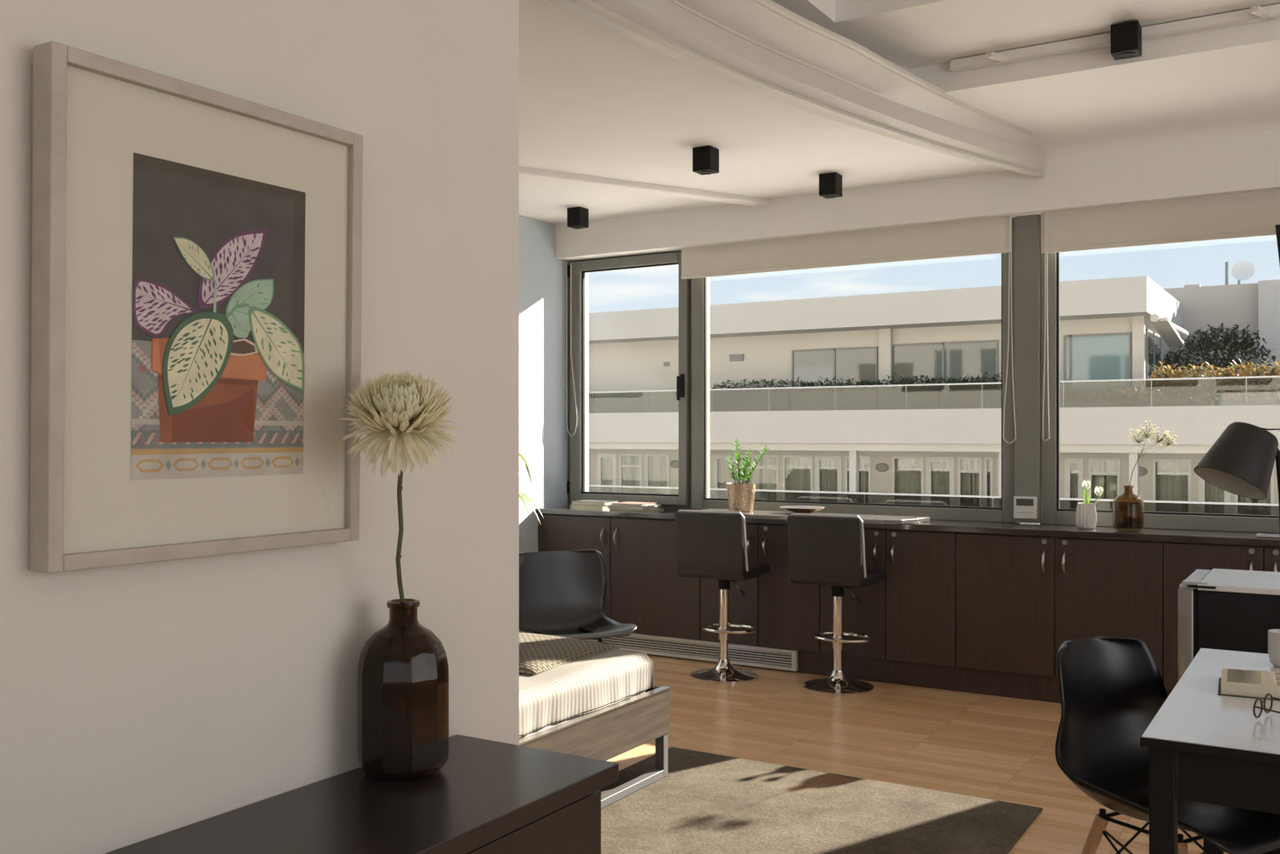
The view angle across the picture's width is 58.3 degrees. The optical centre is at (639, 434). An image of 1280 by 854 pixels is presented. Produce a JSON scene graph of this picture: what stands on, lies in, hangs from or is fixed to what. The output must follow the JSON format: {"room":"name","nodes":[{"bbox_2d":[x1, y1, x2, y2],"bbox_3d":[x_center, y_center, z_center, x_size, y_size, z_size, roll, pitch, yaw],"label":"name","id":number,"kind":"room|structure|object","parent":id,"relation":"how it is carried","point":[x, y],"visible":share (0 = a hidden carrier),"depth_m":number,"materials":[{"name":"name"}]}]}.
{"room":"studio apartment","nodes":[
{"label":"studio apartment","id":0,"kind":"room"},
{"bbox_2d":[0,0,519,853],"bbox_3d":[-1.492,-0.320,0.120,0.140,3.400,4.642,0,0,32],"label":"wall partition","id":1,"kind":"structure","parent":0,"point":[139,702],"depth_m":1.61,"materials":[{"name":"white paint"}]},
{"bbox_2d":[29,40,362,572],"bbox_3d":[-0.545,-0.141,1.481,0.037,0.590,0.472,1,0,32],"label":"framed picture","id":2,"kind":"object","parent":1,"relation":"attached to","point":[195,336],"visible":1,"depth_m":1.43,"materials":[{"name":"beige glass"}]},
{"bbox_2d":[130,151,305,479],"bbox_3d":[-0.536,-0.141,1.481,0.002,0.391,0.266,1,0,32],"label":"painting","id":3,"kind":"object","parent":2,"relation":"attached to","point":[218,248],"depth_m":1.47,"materials":[{"name":"paper"}]},
{"bbox_2d":[519,215,588,552],"bbox_3d":[-3.003,-0.370,3.928,0.150,3.500,9.850,0,0,32],"label":"wall","id":4,"kind":"structure","parent":0,"point":[544,436],"depth_m":7.62,"materials":[{"name":"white paint"}]},
{"bbox_2d":[519,0,1008,224],"bbox_3d":[-1.665,-1.670,2.965,3.140,0.500,9.310,0,0,32],"label":"ceiling","id":5,"kind":"structure","parent":0,"point":[596,101],"depth_m":5.47,"materials":[{"name":"paint"}]},
{"bbox_2d":[566,206,588,228],"bbox_3d":[-0.390,-1.359,7.199,0.098,0.121,0.098,0,0,32],"label":"ceiling spotlight","id":6,"kind":"object","parent":5,"relation":"attached to","point":[577,217],"visible":1,"depth_m":7.16,"materials":[{"name":"black metal"}]},
{"bbox_2d":[692,145,718,175],"bbox_3d":[0.327,-1.359,5.691,0.098,0.121,0.098,0,0,32],"label":"ceiling spotlight","id":7,"kind":"object","parent":5,"relation":"attached to","point":[705,159],"visible":1,"depth_m":5.66,"materials":[{"name":"black metal"}]},
{"bbox_2d":[548,0,1046,177],"bbox_3d":[0.598,-1.641,4.460,0.448,0.558,4.486,0,0,39],"label":"trim","id":8,"kind":"structure","parent":5,"relation":"attached to","point":[764,48],"depth_m":4.62,"materials":[{"name":"paint"}]},
{"bbox_2d":[818,171,841,198],"bbox_3d":[1.041,-1.359,6.261,0.098,0.121,0.098,0,0,32],"label":"ceiling spotlight","id":9,"kind":"object","parent":5,"relation":"attached to","point":[830,184],"visible":1,"depth_m":6.22,"materials":[{"name":"black metal"}]},
{"bbox_2d":[519,128,1279,261],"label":"wall","id":10,"kind":"structure","parent":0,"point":[1246,162],"depth_m":6.31,"materials":[{"name":"paint"}]},
{"bbox_2d":[566,251,691,509],"bbox_3d":[-0.075,-0.367,7.623,0.968,1.705,0.168,0,0,32],"label":"window","id":11,"kind":"structure","parent":10,"relation":"attached to","point":[576,485],"depth_m":7.63,"materials":[{"name":"grey metal"}]},
{"bbox_2d":[566,263,577,436],"bbox_3d":[-0.464,-0.579,7.805,0.095,1.182,0.011,0,0,32],"label":"blind cord","id":12,"kind":"object","parent":11,"relation":"hanging from","point":[566,263],"visible":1,"depth_m":7.80,"materials":[{"name":"white plastic"}]},
{"bbox_2d":[691,217,1014,522],"bbox_3d":[1.224,-0.367,6.865,2.040,1.705,0.100,0,0,32],"label":"window","id":13,"kind":"structure","parent":10,"relation":"attached to","point":[701,499],"depth_m":6.87,"materials":[{"name":"grey metal"}]},
{"bbox_2d":[681,215,1016,443],"bbox_3d":[1.152,-0.596,6.760,2.087,1.288,0.027,0,0,32],"label":"roller blind","id":14,"kind":"object","parent":13,"relation":"attached to","point":[987,236],"visible":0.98,"depth_m":6.68,"materials":[{"name":"beige fabric"}]},
{"bbox_2d":[1014,214,1279,533],"bbox_3d":[2.688,-0.367,5.957,1.415,1.705,0.155,0,0,32],"label":"window","id":15,"kind":"structure","parent":10,"relation":"attached to","point":[1052,514],"depth_m":6.20,"materials":[{"name":"grey metal"}]},
{"bbox_2d":[1013,496,1036,519],"bbox_3d":[2.090,0.395,6.220,0.120,0.120,0.023,0,0,32],"label":"thermostat","id":16,"kind":"object","parent":15,"relation":"attached to","point":[1024,506],"visible":1,"depth_m":6.21,"materials":[{"name":"white plastic"}]},
{"bbox_2d":[1040,189,1279,440],"bbox_3d":[2.761,-0.604,5.771,1.435,1.273,0.027,0,0,32],"label":"roller blind","id":17,"kind":"object","parent":15,"relation":"attached to","point":[1249,214],"visible":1,"depth_m":5.84,"materials":[{"name":"beige fabric"}]},
{"bbox_2d":[1274,224,1279,264],"bbox_3d":[3.252,-0.789,5.208,0.620,0.307,0.520,0,0,32],"label":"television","id":18,"kind":"object","parent":10,"relation":"attached to","point":[1277,226],"visible":1,"depth_m":5.14,"materials":[{"name":"black plastic"}]},
{"bbox_2d":[606,654,1227,853],"bbox_3d":[0.371,1.480,1.884,8.040,0.200,9.900,0,0,32],"label":"floor","id":19,"kind":"structure","parent":0,"point":[1000,748],"depth_m":5.23,"materials":[{"name":"brown wood"}]},
{"bbox_2d":[105,734,619,853],"bbox_3d":[-0.509,0.940,1.265,0.334,0.880,1.323,0,0,32],"label":"sideboard","id":20,"kind":"object","parent":19,"relation":"on","point":[488,797],"visible":1,"depth_m":1.56,"materials":[{"name":"wood"}]},
{"bbox_2d":[357,598,449,778],"bbox_3d":[-0.351,0.371,1.702,0.134,0.251,0.127,0,0,32],"label":"bottle","id":21,"kind":"object","parent":20,"relation":"on","point":[403,677],"visible":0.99,"depth_m":1.65,"materials":[{"name":"brown glass"}]},
{"bbox_2d":[338,369,459,602],"bbox_3d":[-0.334,0.197,1.605,0.170,0.577,0.167,0,0,32],"label":"chrysanthemum","id":22,"kind":"object","parent":21,"relation":"in","point":[397,411],"visible":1,"depth_m":1.57,"materials":[{"name":"beige plant"}]},
{"bbox_2d":[519,549,637,642],"bbox_3d":[-0.355,0.987,5.587,0.604,0.793,0.564,0,0,-26],"label":"lounge chair","id":23,"kind":"object","parent":19,"relation":"on","point":[562,593],"visible":0.68,"depth_m":5.80,"materials":[{"name":"plastic"}]},
{"bbox_2d":[519,685,671,808],"bbox_3d":[-1.018,1.150,4.130,1.443,0.460,2.013,0,0,32],"label":"bed","id":24,"kind":"object","parent":19,"relation":"on","point":[604,733],"visible":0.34,"depth_m":4.28,"materials":[{"name":"brown wood"}]},
{"bbox_2d":[519,648,654,736],"bbox_3d":[-1.007,0.939,4.127,1.344,0.151,1.920,0,0,32],"label":"mattress","id":25,"kind":"object","parent":24,"relation":"on","point":[566,691],"visible":0.17,"depth_m":4.20,"materials":[{"name":"fabric"}]},
{"bbox_2d":[519,632,619,674],"bbox_3d":[-0.718,0.852,4.678,1.104,0.044,0.643,0,0,32],"label":"throw blanket","id":26,"kind":"object","parent":25,"relation":"on","point":[538,653],"visible":0.32,"depth_m":4.47,"materials":[{"name":"fabric"}]},
{"bbox_2d":[537,513,704,661],"bbox_3d":[-0.055,0.950,7.417,1.217,0.860,0.458,0,0,32],"label":"base cabinet","id":27,"kind":"object","parent":19,"relation":"on","point":[645,589],"visible":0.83,"depth_m":7.17,"materials":[{"name":"wood"}]},
{"bbox_2d":[601,632,719,661],"bbox_3d":[0.123,1.306,7.124,0.848,0.122,0.029,0,0,32],"label":"grille","id":28,"kind":"object","parent":27,"relation":"attached to","point":[648,644],"depth_m":7.08,"materials":[{"name":"grey metal"}]},
{"bbox_2d":[536,505,1003,532],"bbox_3d":[0.677,0.501,6.966,2.938,0.033,0.420,0,0,32],"label":"countertop","id":29,"kind":"structure","parent":27,"relation":"on","point":[932,525],"depth_m":6.65,"materials":[{"name":"stone"}]},
{"bbox_2d":[570,503,609,509],"bbox_3d":[-0.295,0.471,7.539,0.270,0.028,0.190,0,0,36],"label":"book","id":30,"kind":"object","parent":29,"relation":"on","point":[573,506],"visible":0.64,"depth_m":7.45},
{"bbox_2d":[571,499,619,505],"bbox_3d":[-0.295,0.446,7.539,0.260,0.022,0.180,0,0,30],"label":"book","id":31,"kind":"object","parent":30,"relation":"on","point":[595,502],"visible":0.91,"depth_m":7.48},
{"bbox_2d":[609,508,664,511],"bbox_3d":[-0.020,0.480,7.371,0.290,0.010,0.200,0,0,29],"label":"book","id":32,"kind":"object","parent":29,"relation":"on","point":[658,509],"visible":0.61,"depth_m":7.29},
{"bbox_2d":[607,506,659,509],"bbox_3d":[-0.039,0.468,7.382,0.270,0.014,0.200,0,0,35],"label":"book","id":33,"kind":"object","parent":32,"relation":"on","point":[609,507],"visible":0.62,"depth_m":7.30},
{"bbox_2d":[608,503,661,508],"bbox_3d":[-0.030,0.456,7.377,0.280,0.011,0.200,0,0,27],"label":"book","id":34,"kind":"object","parent":33,"relation":"on","point":[657,505],"visible":0.66,"depth_m":7.30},
{"bbox_2d":[611,501,657,506],"bbox_3d":[-0.035,0.444,7.380,0.220,0.012,0.200,0,0,34],"label":"book","id":35,"kind":"object","parent":34,"relation":"on","point":[627,503],"visible":1,"depth_m":7.32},
{"bbox_2d":[701,508,929,524],"bbox_3d":[0.938,0.471,6.609,1.379,0.024,0.355,0,0,32],"label":"countertop","id":36,"kind":"structure","parent":29,"relation":"on","point":[772,515],"depth_m":6.46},
{"bbox_2d":[725,437,769,512],"bbox_3d":[0.634,0.236,6.872,0.236,0.445,0.189,0,0,-15],"label":"potted plant","id":37,"kind":"object","parent":36,"relation":"on","point":[740,495],"visible":0.99,"depth_m":6.82,"materials":[{"name":"green plant"}]},
{"bbox_2d":[779,505,825,513],"bbox_3d":[0.949,0.441,6.693,0.268,0.037,0.268,0,0,32],"label":"dish","id":38,"kind":"object","parent":36,"relation":"on","point":[796,509],"visible":0.91,"depth_m":6.64,"materials":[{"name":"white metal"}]},
{"bbox_2d":[674,509,769,683],"bbox_3d":[0.475,0.901,6.543,0.429,0.958,0.432,0,0,29],"label":"bar stool","id":39,"kind":"object","parent":19,"relation":"on","point":[710,544],"visible":1,"depth_m":6.40,"materials":[{"name":"black leather"}]},
{"bbox_2d":[701,522,823,675],"bbox_3d":[0.793,0.950,6.896,0.773,0.860,0.458,0,0,32],"label":"base cabinet","id":40,"kind":"object","parent":19,"relation":"on","point":[786,614],"visible":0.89,"depth_m":6.69,"materials":[{"name":"wood"}]},
{"bbox_2d":[728,642,798,671],"bbox_3d":[0.729,1.306,6.751,0.447,0.123,0.029,0,0,32],"label":"grille","id":41,"kind":"object","parent":40,"relation":"attached to","point":[770,657],"depth_m":6.74,"materials":[{"name":"grey metal"}]},
{"bbox_2d":[600,746,1042,853],"bbox_3d":[0.202,1.375,3.641,1.578,0.010,2.316,0,0,32],"label":"rug","id":42,"kind":"object","parent":19,"relation":"on","point":[706,803],"visible":0.91,"depth_m":4.13,"materials":[{"name":"carpet"}]},
{"bbox_2d":[787,513,885,695],"bbox_3d":[1.076,0.901,6.255,0.429,0.958,0.432,0,0,31],"label":"bar stool","id":43,"kind":"object","parent":19,"relation":"on","point":[824,549],"visible":1,"depth_m":6.12,"materials":[{"name":"black leather"}]},
{"bbox_2d":[820,527,958,690],"bbox_3d":[1.454,0.950,6.490,0.775,0.860,0.458,0,0,32],"label":"base cabinet","id":44,"kind":"object","parent":19,"relation":"on","point":[909,615],"visible":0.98,"depth_m":6.28,"materials":[{"name":"wood"}]},
{"bbox_2d":[956,531,1163,703],"bbox_3d":[2.217,0.950,6.021,1.015,0.860,0.458,0,0,32],"label":"base cabinet","id":45,"kind":"object","parent":19,"relation":"on","point":[1019,598],"visible":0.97,"depth_m":5.90,"materials":[{"name":"wood"}]},
{"bbox_2d":[986,522,1279,546],"bbox_3d":[2.950,0.501,5.564,2.398,0.033,0.430,0,0,32],"label":"countertop","id":46,"kind":"structure","parent":45,"relation":"on","point":[1022,528],"depth_m":5.70,"materials":[{"name":"stone"}]},
{"bbox_2d":[1075,502,1096,529],"bbox_3d":[2.303,0.419,5.920,0.103,0.132,0.103,0,0,32],"label":"ribbed vase","id":47,"kind":"object","parent":46,"relation":"on","point":[1085,513],"visible":1,"depth_m":5.88,"materials":[{"name":"white ceramic"}]},
{"bbox_2d":[1081,479,1091,503],"bbox_3d":[2.304,0.341,5.920,0.042,0.228,0.046,0,0,32],"label":"tulip","id":48,"kind":"object","parent":47,"relation":"in","point":[1085,485],"visible":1,"depth_m":5.92,"materials":[{"name":"white plant"}]},
{"bbox_2d":[1093,485,1104,504],"bbox_3d":[2.340,0.360,5.890,0.080,0.191,0.052,0,0,32],"label":"tulip","id":49,"kind":"object","parent":47,"relation":"in","point":[1098,492],"visible":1,"depth_m":5.87,"materials":[{"name":"white plant"}]},
{"bbox_2d":[1112,485,1144,531],"bbox_3d":[2.464,0.369,5.786,0.146,0.226,0.146,0,0,32],"label":"bottle","id":50,"kind":"object","parent":46,"relation":"on","point":[1131,523],"visible":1,"depth_m":5.74,"materials":[{"name":"brown glass"}]},
{"bbox_2d":[1126,420,1177,517],"bbox_3d":[2.547,0.198,5.711,0.243,0.534,0.124,0,0,32],"label":"flower spray","id":51,"kind":"object","parent":50,"relation":"on","point":[1138,437],"visible":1,"depth_m":5.71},
{"bbox_2d":[1255,533,1279,537],"bbox_3d":[2.981,0.479,5.433,0.110,0.012,0.100,0,0,32],"label":"metal tray","id":52,"kind":"object","parent":46,"relation":"on","point":[1265,535],"visible":1,"depth_m":5.41,"materials":[{"name":"metal"}]},
{"bbox_2d":[1055,635,1279,853],"bbox_3d":[1.331,0.968,2.904,0.470,0.832,0.526,0,0,-30],"label":"shell chair","id":53,"kind":"object","parent":19,"relation":"on","point":[1112,687],"visible":0.84,"depth_m":3.04,"materials":[{"name":"black plastic"}]},
{"bbox_2d":[1098,807,1105,818],"bbox_3d":[1.180,0.965,2.925,0.015,0.020,0.015,0,0,-8],"label":"socket","id":54,"kind":"object","parent":53,"relation":"attached to","point":[1101,811],"depth_m":2.92,"materials":[{"name":"black metal"}]},
{"bbox_2d":[1177,833,1183,842],"bbox_3d":[1.289,0.965,2.738,0.015,0.020,0.015,0,0,37],"label":"socket","id":55,"kind":"object","parent":53,"relation":"attached to","point":[1180,837],"depth_m":2.73,"materials":[{"name":"black metal"}]},
{"bbox_2d":[1139,648,1279,853],"bbox_3d":[1.727,1.005,2.663,0.884,0.750,1.168,0,0,32],"label":"table","id":56,"kind":"object","parent":19,"relation":"on","point":[1206,746],"visible":0.98,"depth_m":2.39,"materials":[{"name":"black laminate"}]},
{"bbox_2d":[1217,667,1279,701],"bbox_3d":[1.579,0.614,2.797,0.300,0.032,0.210,0,0,28],"label":"open book","id":57,"kind":"object","parent":56,"relation":"on","point":[1233,682],"visible":1,"depth_m":2.77,"materials":[{"name":"beige paper"}]},
{"bbox_2d":[1252,693,1279,718],"bbox_3d":[1.436,0.604,2.511,0.128,0.044,0.141,0,0,-44],"label":"eyeglasses","id":58,"kind":"object","parent":56,"relation":"on","point":[1262,703],"visible":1,"depth_m":2.55,"materials":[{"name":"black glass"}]},
{"bbox_2d":[1268,629,1279,667],"bbox_3d":[1.751,0.582,3.107,0.076,0.096,0.091,0,0,-24],"label":"mug","id":59,"kind":"object","parent":56,"relation":"on","point":[1273,634],"visible":1,"depth_m":3.10,"materials":[{"name":"white ceramic"}]},
{"bbox_2d":[1163,541,1279,696],"bbox_3d":[3.018,0.950,5.529,0.863,0.860,0.458,0,0,32],"label":"base cabinet","id":60,"kind":"object","parent":19,"relation":"on","point":[1181,559],"visible":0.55,"depth_m":5.54,"materials":[{"name":"wood"}]},
{"bbox_2d":[1178,568,1279,680],"bbox_3d":[2.296,0.952,4.194,0.537,0.856,0.576,0,0,32],"label":"cabinet","id":61,"kind":"object","parent":19,"relation":"on","point":[1219,609],"visible":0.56,"depth_m":4.04,"materials":[{"name":"silver plastic"}]},
{"bbox_2d":[1193,421,1279,853],"bbox_3d":[2.041,0.669,3.769,0.400,1.423,0.248,0,0,16],"label":"floor lamp","id":62,"kind":"object","parent":19,"relation":"on","point":[1241,461],"visible":0.94,"depth_m":3.73,"materials":[{"name":"black metal"}]},
{"bbox_3d":[-0.887,0.963,6.883,0.276,0.836,0.278,0,0,32],"label":"plant stand","id":63,"kind":"object","parent":19,"relation":"on","visible":0},
{"bbox_2d":[519,453,542,523],"bbox_3d":[-0.785,0.324,6.789,0.408,0.442,0.431,0,0,6],"label":"leaf plant","id":64,"kind":"object","parent":63,"relation":"on","point":[520,455],"visible":0.16,"depth_m":6.84,"materials":[{"name":"green plant"}]},
{"bbox_2d":[771,0,1279,157],"bbox_3d":[1.207,-1.793,1.201,5.600,0.654,9.310,0,0,32],"label":"ceiling","id":65,"kind":"structure","parent":0,"point":[1221,81],"depth_m":4.98,"materials":[{"name":"paint"}]},
{"bbox_2d":[949,3,1279,71],"bbox_3d":[3.055,-1.669,4.133,3.920,0.051,0.150,0,0,32],"label":"track","id":66,"kind":"object","parent":65,"relation":"attached to","point":[1258,13],"visible":1,"depth_m":4.84,"materials":[{"name":"metal"}]},
{"bbox_2d":[1110,20,1141,60],"bbox_3d":[2.013,-1.629,4.749,0.105,0.123,0.105,0,0,32],"label":"ceiling spotlight","id":67,"kind":"object","parent":66,"relation":"attached to","point":[1125,37],"visible":1,"depth_m":4.71,"materials":[{"name":"black metal"}]},
{"label":"outside","id":68,"kind":"structure","parent":0,"visible":0},
{"bbox_3d":[54.145,15.480,88.149,280.000,0.200,193.100,0,0,32],"label":"ground","id":69,"kind":"structure","parent":68,"visible":0},
{"bbox_2d":[588,275,1279,515],"bbox_3d":[11.368,5.645,37.613,72.000,19.471,14.000,0,0,32],"label":"apartment building","id":70,"kind":"structure","parent":69,"relation":"on","point":[1113,331],"depth_m":33.36,"materials":[{"name":"white paint"}]},
{"bbox_2d":[602,457,612,492],"bbox_3d":[-1.053,1.657,39.552,0.772,2.026,0.098,0,0,32],"label":"curtain","id":71,"kind":"object","parent":70,"relation":"hanging from","point":[606,462],"depth_m":39.62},
{"bbox_2d":[622,455,639,493],"bbox_3d":[-0.228,1.657,39.045,0.888,2.026,0.099,0,0,32],"label":"curtain","id":72,"kind":"object","parent":70,"relation":"hanging from","point":[626,459],"depth_m":39.15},
{"bbox_2d":[648,455,666,494],"bbox_3d":[0.676,1.657,38.490,0.896,2.026,0.099,0,0,32],"label":"curtain","id":73,"kind":"object","parent":70,"relation":"hanging from","point":[657,464],"depth_m":38.50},
{"bbox_2d":[663,362,669,366],"bbox_3d":[0.888,-2.360,38.388,0.198,0.143,0.050,0,0,32],"label":"vent grille","id":74,"kind":"object","parent":70,"relation":"attached to","point":[665,364],"depth_m":38.36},
{"bbox_2d":[669,460,678,467],"bbox_3d":[1.164,0.979,37.990,0.432,0.270,0.040,0,0,32],"label":"wall lamp","id":75,"kind":"object","parent":70,"relation":"attached to","point":[673,464],"depth_m":37.99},
{"bbox_2d":[718,458,731,498],"bbox_3d":[2.821,1.657,37.172,0.805,2.026,0.098,0,0,32],"label":"curtain","id":76,"kind":"object","parent":70,"relation":"hanging from","point":[724,475],"depth_m":37.25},
{"bbox_2d":[729,354,743,361],"bbox_3d":[3.116,-2.482,37.019,0.492,0.221,0.050,0,0,32],"label":"vent grille","id":77,"kind":"object","parent":70,"relation":"attached to","point":[732,357],"depth_m":37.00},
{"bbox_2d":[711,379,793,411],"bbox_3d":[3.513,-1.232,35.759,2.941,1.060,0.607,0,0,32],"label":"shrub","id":78,"kind":"object","parent":70,"relation":"on","point":[734,401],"visible":0.92,"depth_m":35.59,"materials":[{"name":"green plant"}]},
{"bbox_2d":[713,392,791,411],"bbox_3d":[3.505,-0.992,35.754,2.592,0.580,0.400,0,0,32],"label":"glass railing","id":79,"kind":"object","parent":70,"relation":"attached to","point":[721,401],"depth_m":35.56,"materials":[{"name":"glass"}]},
{"bbox_2d":[743,456,776,500],"bbox_3d":[3.881,1.657,36.522,1.315,2.026,0.099,0,0,32],"label":"curtain","id":80,"kind":"object","parent":70,"relation":"hanging from","point":[768,476],"depth_m":36.49,"materials":[{"name":"fabric"}]},
{"bbox_2d":[785,457,810,501],"bbox_3d":[4.994,1.657,35.837,1.007,2.026,0.099,0,0,32],"label":"curtain","id":81,"kind":"object","parent":70,"relation":"hanging from","point":[797,470],"depth_m":35.87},
{"bbox_2d":[820,460,836,502],"bbox_3d":[5.864,1.657,35.303,0.865,2.026,0.099,0,0,32],"label":"curtain","id":82,"kind":"object","parent":70,"relation":"hanging from","point":[828,468],"depth_m":35.30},
{"bbox_2d":[791,391,878,410],"bbox_3d":[5.839,-0.992,34.320,2.660,0.580,0.400,0,0,32],"label":"glass railing","id":83,"kind":"object","parent":70,"relation":"attached to","point":[803,400],"depth_m":34.13,"materials":[{"name":"glass"}]},
{"bbox_2d":[789,377,882,410],"bbox_3d":[5.848,-1.240,34.329,2.998,1.075,0.597,0,0,32],"label":"shrub","id":84,"kind":"object","parent":70,"relation":"on","point":[846,400],"visible":0.87,"depth_m":34.16,"materials":[{"name":"green plant"}]},
{"bbox_2d":[847,458,868,502],"bbox_3d":[6.674,1.657,34.806,0.814,2.026,0.098,0,0,32],"label":"curtain","id":85,"kind":"object","parent":70,"relation":"hanging from","point":[864,462],"depth_m":34.77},
{"bbox_2d":[875,462,888,472],"bbox_3d":[7.226,0.979,34.266,0.432,0.270,0.040,0,0,32],"label":"wall lamp","id":86,"kind":"object","parent":70,"relation":"attached to","point":[879,467],"depth_m":34.25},
{"bbox_2d":[894,458,921,504],"bbox_3d":[7.994,1.657,33.995,0.958,2.026,0.099,0,0,32],"label":"curtain","id":87,"kind":"object","parent":70,"relation":"hanging from","point":[908,471],"depth_m":34.01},
{"bbox_2d":[878,389,941,409],"bbox_3d":[7.794,-0.992,33.119,1.719,0.580,0.400,0,0,32],"label":"planter","id":88,"kind":"object","parent":70,"relation":"on","point":[917,399],"depth_m":32.91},
{"bbox_2d":[876,371,943,409],"bbox_3d":[7.804,-1.269,33.119,2.090,1.134,0.612,0,0,32],"label":"shrub","id":89,"kind":"object","parent":70,"relation":"on","point":[928,398],"visible":0.87,"depth_m":32.96,"materials":[{"name":"green plant"}]},
{"bbox_2d":[931,461,949,505],"bbox_3d":[8.820,1.657,33.488,0.829,2.026,0.098,0,0,32],"label":"curtain","id":90,"kind":"object","parent":70,"relation":"hanging from","point":[940,470],"depth_m":33.47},
{"bbox_2d":[937,371,1001,409],"bbox_3d":[9.351,-1.244,32.158,2.093,1.084,0.598,0,0,32],"label":"shrub","id":91,"kind":"object","parent":70,"relation":"on","point":[963,398],"visible":0.82,"depth_m":32.04,"materials":[{"name":"green plant"}]},
{"bbox_2d":[960,459,979,507],"bbox_3d":[9.549,1.657,33.040,0.684,2.026,0.098,0,0,32],"label":"curtain","id":92,"kind":"object","parent":70,"relation":"hanging from","point":[965,464],"depth_m":33.09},
{"bbox_2d":[941,387,1001,409],"bbox_3d":[9.341,-0.992,32.169,1.717,0.580,0.400,0,0,32],"label":"planter","id":93,"kind":"object","parent":70,"relation":"on","point":[963,398],"depth_m":32.02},
{"bbox_2d":[987,459,990,507],"bbox_3d":[10.005,1.657,32.761,0.240,2.026,0.096,0,0,32],"label":"curtain","id":94,"kind":"object","parent":70,"relation":"hanging from","point":[988,460],"depth_m":32.75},
{"bbox_2d":[1070,463,1077,508],"bbox_3d":[11.975,1.657,31.550,0.490,2.026,0.096,0,0,32],"label":"curtain","id":95,"kind":"object","parent":70,"relation":"hanging from","point":[1073,466],"depth_m":31.56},
{"bbox_2d":[1059,385,1110,407],"bbox_3d":[11.691,-0.996,30.157,1.362,0.612,0.635,0,0,38],"label":"hedge","id":96,"kind":"object","parent":70,"relation":"on","point":[1085,403],"visible":0.97,"depth_m":30.04,"materials":[{"name":"green plant"}]},
{"bbox_2d":[1065,402,1104,407],"bbox_3d":[11.698,-0.772,30.135,0.893,0.140,0.400,0,0,32],"label":"planter","id":97,"kind":"object","parent":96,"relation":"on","point":[1068,404],"depth_m":29.95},
{"bbox_2d":[1092,461,1117,510],"bbox_3d":[12.639,1.657,31.142,0.803,2.026,0.098,0,0,32],"label":"curtain","id":98,"kind":"object","parent":70,"relation":"hanging from","point":[1097,466],"depth_m":31.12,"materials":[{"name":"fabric"}]},
{"bbox_2d":[1108,401,1149,407],"bbox_3d":[12.613,-0.772,29.572,0.921,0.140,0.400,0,0,32],"label":"planter","id":99,"kind":"object","parent":70,"relation":"on","point":[1111,404],"depth_m":29.40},
{"bbox_2d":[1103,385,1156,407],"bbox_3d":[12.621,-0.976,29.589,1.357,0.609,0.677,0,0,32],"label":"hedge","id":100,"kind":"object","parent":70,"relation":"on","point":[1120,401],"visible":0.97,"depth_m":29.49,"materials":[{"name":"green plant"}]},
{"bbox_2d":[1139,466,1147,476],"bbox_3d":[13.289,0.979,30.542,0.432,0.270,0.040,0,0,32],"label":"wall lamp","id":101,"kind":"object","parent":70,"relation":"attached to","point":[1142,470],"depth_m":30.48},
{"bbox_2d":[1156,461,1187,512],"bbox_3d":[14.057,1.657,30.270,0.922,2.026,0.099,0,0,32],"label":"curtain","id":102,"kind":"object","parent":70,"relation":"hanging from","point":[1171,477],"depth_m":30.28,"materials":[{"name":"fabric"}]},
{"bbox_2d":[1153,400,1213,406],"bbox_3d":[13.693,-0.772,28.909,1.330,0.140,0.400,0,0,32],"label":"planter","id":103,"kind":"object","parent":70,"relation":"on","point":[1161,403],"depth_m":28.76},
{"bbox_2d":[1146,361,1221,406],"bbox_3d":[13.698,-1.264,28.911,1.833,1.236,0.743,0,0,32],"label":"hedge","id":104,"kind":"object","parent":70,"relation":"on","point":[1198,393],"visible":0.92,"depth_m":28.84,"materials":[{"name":"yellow plant"}]},
{"bbox_2d":[1204,480,1224,514],"bbox_3d":[14.917,1.657,29.743,0.732,2.026,0.098,0,0,32],"label":"curtain","id":105,"kind":"object","parent":70,"relation":"hanging from","point":[1212,493],"depth_m":29.76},
{"bbox_2d":[1163,279,1279,401],"bbox_3d":[22.894,-1.133,34.406,21.000,7.263,9.400,0,0,32],"label":"rooftop block","id":106,"kind":"object","parent":70,"relation":"on","point":[1257,305],"visible":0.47,"depth_m":35.57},
{"bbox_2d":[1162,322,1275,405],"bbox_3d":[16.790,-1.975,33.621,3.268,2.617,1.506,0,0,33],"label":"bush","id":107,"kind":"object","parent":106,"relation":"on","point":[1216,345],"visible":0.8,"depth_m":33.37,"materials":[{"name":"green plant"}]},
{"bbox_2d":[1225,261,1254,285],"bbox_3d":[19.241,-5.080,36.298,1.900,0.870,0.600,0,0,32],"label":"satellite dish","id":108,"kind":"object","parent":106,"relation":"on","point":[1242,270],"visible":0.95,"depth_m":36.34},
{"bbox_2d":[1209,359,1279,405],"bbox_3d":[15.025,-1.240,28.100,2.011,1.324,0.731,0,0,32],"label":"hedge","id":109,"kind":"object","parent":70,"relation":"on","point":[1231,382],"visible":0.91,"depth_m":28.07,"materials":[{"name":"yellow plant"}]},
{"bbox_2d":[1216,399,1279,405],"bbox_3d":[15.018,-0.772,28.095,1.552,0.140,0.400,0,0,32],"label":"planter","id":110,"kind":"object","parent":70,"relation":"on","point":[1223,402],"depth_m":28.00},
{"bbox_2d":[1238,480,1270,515],"bbox_3d":[15.687,1.657,29.270,0.881,2.026,0.099,0,0,32],"label":"curtain","id":111,"kind":"object","parent":70,"relation":"hanging from","point":[1242,509],"depth_m":29.26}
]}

